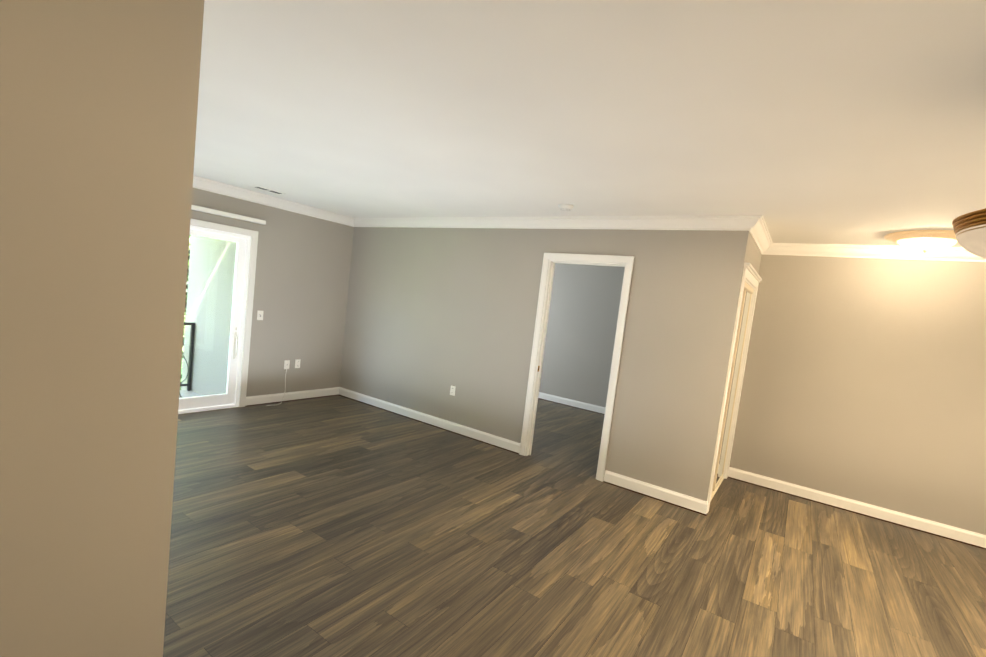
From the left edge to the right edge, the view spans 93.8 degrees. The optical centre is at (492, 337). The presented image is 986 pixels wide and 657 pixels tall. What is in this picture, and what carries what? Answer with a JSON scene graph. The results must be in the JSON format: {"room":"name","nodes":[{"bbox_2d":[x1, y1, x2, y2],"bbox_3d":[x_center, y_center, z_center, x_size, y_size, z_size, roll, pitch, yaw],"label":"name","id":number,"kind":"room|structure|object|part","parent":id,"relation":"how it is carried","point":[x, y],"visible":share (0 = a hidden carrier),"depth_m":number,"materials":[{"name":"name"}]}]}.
{"room":"empty living room","nodes":[
{"label":"empty living room","id":0,"kind":"room"},
{"bbox_2d":[0,0,163,656],"bbox_3d":[-1.403,0.126,0.714,0.120,2.523,1.350,10,5,34],"label":"wall","id":1,"kind":"structure","parent":0,"point":[80,79],"depth_m":1.13,"materials":[{"name":"beige paint"}]},
{"bbox_2d":[128,0,203,656],"bbox_3d":[-2.632,-0.153,2.434,4.124,2.523,0.120,10,5,34],"label":"wall","id":2,"kind":"structure","parent":0,"point":[181,38],"depth_m":1.29,"materials":[{"name":"beige paint"}]},
{"bbox_2d":[191,188,353,396],"bbox_3d":[-2.350,-0.429,6.361,0.150,2.523,6.700,10,5,34],"label":"wall","id":3,"kind":"structure","parent":0,"point":[302,272],"depth_m":5.91,"materials":[{"name":"beige paint"}]},
{"bbox_2d":[179,235,236,397],"bbox_3d":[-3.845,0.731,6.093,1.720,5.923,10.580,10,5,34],"label":"pane","id":4,"kind":"object","parent":3,"relation":"attached to","point":[219,324],"depth_m":6.22,"materials":[{"name":"clear glass"}]},
{"bbox_2d":[178,219,257,413],"bbox_3d":[-3.482,-0.214,4.706,0.183,2.095,1.990,10,5,34],"label":"door frame","id":5,"kind":"structure","parent":3,"relation":"attached to","point":[229,398],"depth_m":5.37,"materials":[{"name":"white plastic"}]},
{"bbox_2d":[191,205,265,224],"bbox_3d":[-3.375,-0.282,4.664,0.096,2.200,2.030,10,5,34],"label":"blind headrail","id":6,"kind":"object","parent":3,"relation":"attached to","point":[222,213],"visible":0.08,"depth_m":5.04,"materials":[{"name":"white plastic"}]},
{"bbox_2d":[257,311,263,319],"bbox_3d":[-2.808,-0.268,5.576,0.016,0.115,0.072,10,5,34],"label":"light switch","id":7,"kind":"object","parent":3,"relation":"attached to","point":[260,313],"depth_m":5.57,"materials":[{"name":"white plastic"}]},
{"bbox_2d":[193,175,352,226],"bbox_3d":[-2.957,-1.608,4.955,0.088,0.108,3.510,10,5,34],"label":"crown molding","id":8,"kind":"structure","parent":3,"relation":"attached to","point":[198,182],"depth_m":5.41,"materials":[{"name":"white wood"}]},
{"bbox_2d":[284,360,289,368],"bbox_3d":[-2.658,0.352,5.957,0.011,0.115,0.072,10,5,34],"label":"outlet","id":9,"kind":"object","parent":3,"relation":"attached to","point":[287,362],"depth_m":5.95,"materials":[{"name":"white plastic"}]},
{"bbox_2d":[266,366,287,405],"bbox_3d":[-2.710,0.604,5.819,0.117,0.474,0.294,10,5,34],"label":"cable","id":10,"kind":"object","parent":9,"relation":"attached to","point":[285,387],"visible":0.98,"depth_m":5.91,"materials":[{"name":"white plastic"}]},
{"bbox_2d":[245,387,336,406],"bbox_3d":[-2.616,0.774,6.119,0.017,0.116,1.320,10,5,34],"label":"baseboard","id":11,"kind":"structure","parent":3,"relation":"attached to","point":[307,394],"depth_m":6.05,"materials":[{"name":"white wood"}]},
{"bbox_2d":[295,359,300,367],"bbox_3d":[-2.573,0.346,6.085,0.008,0.115,0.072,10,5,34],"label":"outlet","id":12,"kind":"object","parent":3,"relation":"attached to","point":[297,361],"depth_m":6.08,"materials":[{"name":"white plastic"}]},
{"bbox_2d":[340,227,749,500],"bbox_3d":[-0.039,-0.075,5.277,4.943,2.523,0.100,10,5,34],"label":"wall","id":13,"kind":"structure","parent":0,"point":[433,315],"depth_m":4.98,"materials":[{"name":"beige paint"}]},
{"bbox_2d":[337,387,519,453],"bbox_3d":[-0.973,0.988,5.840,3.082,0.116,0.017,10,5,34],"label":"baseboard","id":14,"kind":"structure","parent":13,"relation":"attached to","point":[484,437],"depth_m":5.65,"materials":[{"name":"white wood"}]},
{"bbox_2d":[450,385,455,395],"bbox_3d":[-0.482,0.635,5.512,0.072,0.115,0.009,10,5,34],"label":"outlet","id":15,"kind":"object","parent":13,"relation":"attached to","point":[452,390],"depth_m":5.51,"materials":[{"name":"white plastic"}]},
{"bbox_2d":[353,215,764,234],"bbox_3d":[0.083,-1.265,5.081,5.031,0.108,0.088,10,5,34],"label":"crown molding","id":16,"kind":"structure","parent":13,"relation":"attached to","point":[755,226],"depth_m":4.50,"materials":[{"name":"white wood"}]},
{"bbox_2d":[519,253,634,481],"bbox_3d":[0.834,0.254,4.686,0.948,2.166,0.146,10,5,34],"label":"door frame","id":17,"kind":"structure","parent":13,"relation":"attached to","point":[550,260],"depth_m":4.71,"materials":[{"name":"white wood"}]},
{"bbox_2d":[604,470,707,515],"bbox_3d":[1.459,1.399,4.206,0.920,0.116,0.039,10,5,34],"label":"baseboard","id":18,"kind":"structure","parent":13,"relation":"attached to","point":[699,506],"depth_m":4.17,"materials":[{"name":"white wood"}]},
{"bbox_2d":[163,395,985,656],"bbox_3d":[0.907,1.535,3.178,9.574,0.120,8.320,10,5,34],"label":"floor","id":19,"kind":"structure","parent":0,"point":[335,526],"depth_m":3.02,"materials":[{"name":"brown wood"}]},
{"bbox_2d":[539,263,624,406],"bbox_3d":[1.295,-0.124,7.867,4.243,2.523,0.120,10,5,34],"label":"wall","id":20,"kind":"structure","parent":0,"point":[581,330],"depth_m":7.67,"materials":[{"name":"beige paint"}]},
{"bbox_2d":[538,392,604,414],"bbox_3d":[1.076,1.061,7.931,4.143,0.116,0.017,10,5,34],"label":"baseboard","id":21,"kind":"structure","parent":20,"relation":"attached to","point":[556,399],"depth_m":7.75,"materials":[{"name":"white wood"}]},
{"bbox_2d":[193,0,985,246],"bbox_3d":[1.212,-1.082,2.972,9.574,0.120,8.320,10,5,34],"label":"ceiling","id":22,"kind":"structure","parent":0,"point":[854,122],"depth_m":2.11,"materials":[{"name":"white paint"}]},
{"bbox_2d":[250,186,285,194],"bbox_3d":[-2.448,-1.606,5.032,0.130,0.008,0.330,10,5,34],"label":"ceiling vent","id":23,"kind":"object","parent":22,"relation":"in","point":[268,190],"visible":1,"depth_m":5.01,"materials":[{"name":"white plastic"}]},
{"bbox_2d":[558,204,573,210],"bbox_3d":[0.648,-1.156,4.118,0.136,0.042,0.136,10,5,34],"label":"smoke detector","id":24,"kind":"object","parent":22,"relation":"attached to","point":[566,207],"visible":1,"depth_m":4.07,"materials":[{"name":"white plastic"}]},
{"bbox_2d":[884,230,957,252],"bbox_3d":[3.478,-0.746,3.708,0.540,0.139,0.540,10,5,34],"label":"light","id":25,"kind":"object","parent":22,"relation":"attached to","point":[924,241],"visible":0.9,"depth_m":3.60,"materials":[{"name":"white glass"}]},
{"bbox_3d":[3.478,-0.738,3.708,0.352,0.075,0.352,10,5,34],"label":"lamp shade","id":26,"kind":"part","parent":25,"relation":"part of","materials":[{"name":"white glass"}]},
{"bbox_2d":[952,208,985,258],"bbox_3d":[1.844,-0.494,1.417,0.586,0.657,0.586,10,5,34],"label":"ceiling light","id":27,"kind":"object","parent":22,"relation":"hanging from","point":[970,230],"visible":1,"depth_m":1.52,"materials":[{"name":"white glass"}]},
{"bbox_2d":[746,234,761,273],"bbox_3d":[2.311,0.262,4.473,0.100,2.523,1.202,10,5,34],"label":"wall","id":28,"kind":"structure","parent":0,"point":[753,257],"depth_m":4.26,"materials":[{"name":"beige paint"}]},
{"bbox_2d":[710,282,753,501],"bbox_3d":[2.262,0.503,4.458,0.082,2.036,1.084,10,5,34],"label":"mirrored closet doors","id":29,"kind":"structure","parent":28,"relation":"in","point":[748,291],"depth_m":4.60,"materials":[{"name":"beige"}]},
{"bbox_2d":[707,263,761,512],"bbox_3d":[2.283,0.446,4.438,0.146,2.158,1.292,10,5,34],"label":"trim","id":30,"kind":"structure","parent":28,"relation":"attached to","point":[751,277],"depth_m":4.50,"materials":[{"name":"white wood"}]},
{"bbox_2d":[752,223,772,254],"bbox_3d":[2.475,-0.921,4.248,0.088,0.108,1.170,10,5,34],"label":"crown molding","id":31,"kind":"structure","parent":28,"relation":"attached to","point":[764,243],"depth_m":4.47,"materials":[{"name":"white wood"}]},
{"bbox_2d":[722,254,985,534],"bbox_3d":[4.225,0.524,3.976,5.061,2.523,0.120,10,5,34],"label":"wall","id":32,"kind":"structure","parent":0,"point":[864,380],"depth_m":4.35,"materials":[{"name":"beige paint"}]},
{"bbox_2d":[728,467,985,548],"bbox_3d":[4.321,1.762,3.827,4.331,0.116,0.017,10,5,34],"label":"baseboard","id":33,"kind":"structure","parent":32,"relation":"attached to","point":[964,536],"depth_m":4.36,"materials":[{"name":"white wood"}]},
{"bbox_2d":[773,243,985,261],"bbox_3d":[4.555,-0.630,3.626,4.271,0.108,0.088,10,5,34],"label":"crown molding","id":34,"kind":"structure","parent":32,"relation":"attached to","point":[794,249],"depth_m":4.31,"materials":[{"name":"white wood"}]},
{"label":"outside","id":35,"kind":"structure","parent":0,"visible":0},
{"bbox_2d":[180,235,190,389],"bbox_3d":[-35.811,-8.575,31.003,81.739,20.374,130.000,10,5,34],"label":"landscape","id":36,"kind":"structure","parent":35,"point":[185,307],"depth_m":11.40,"materials":[{"name":"green plant"}]}
]}

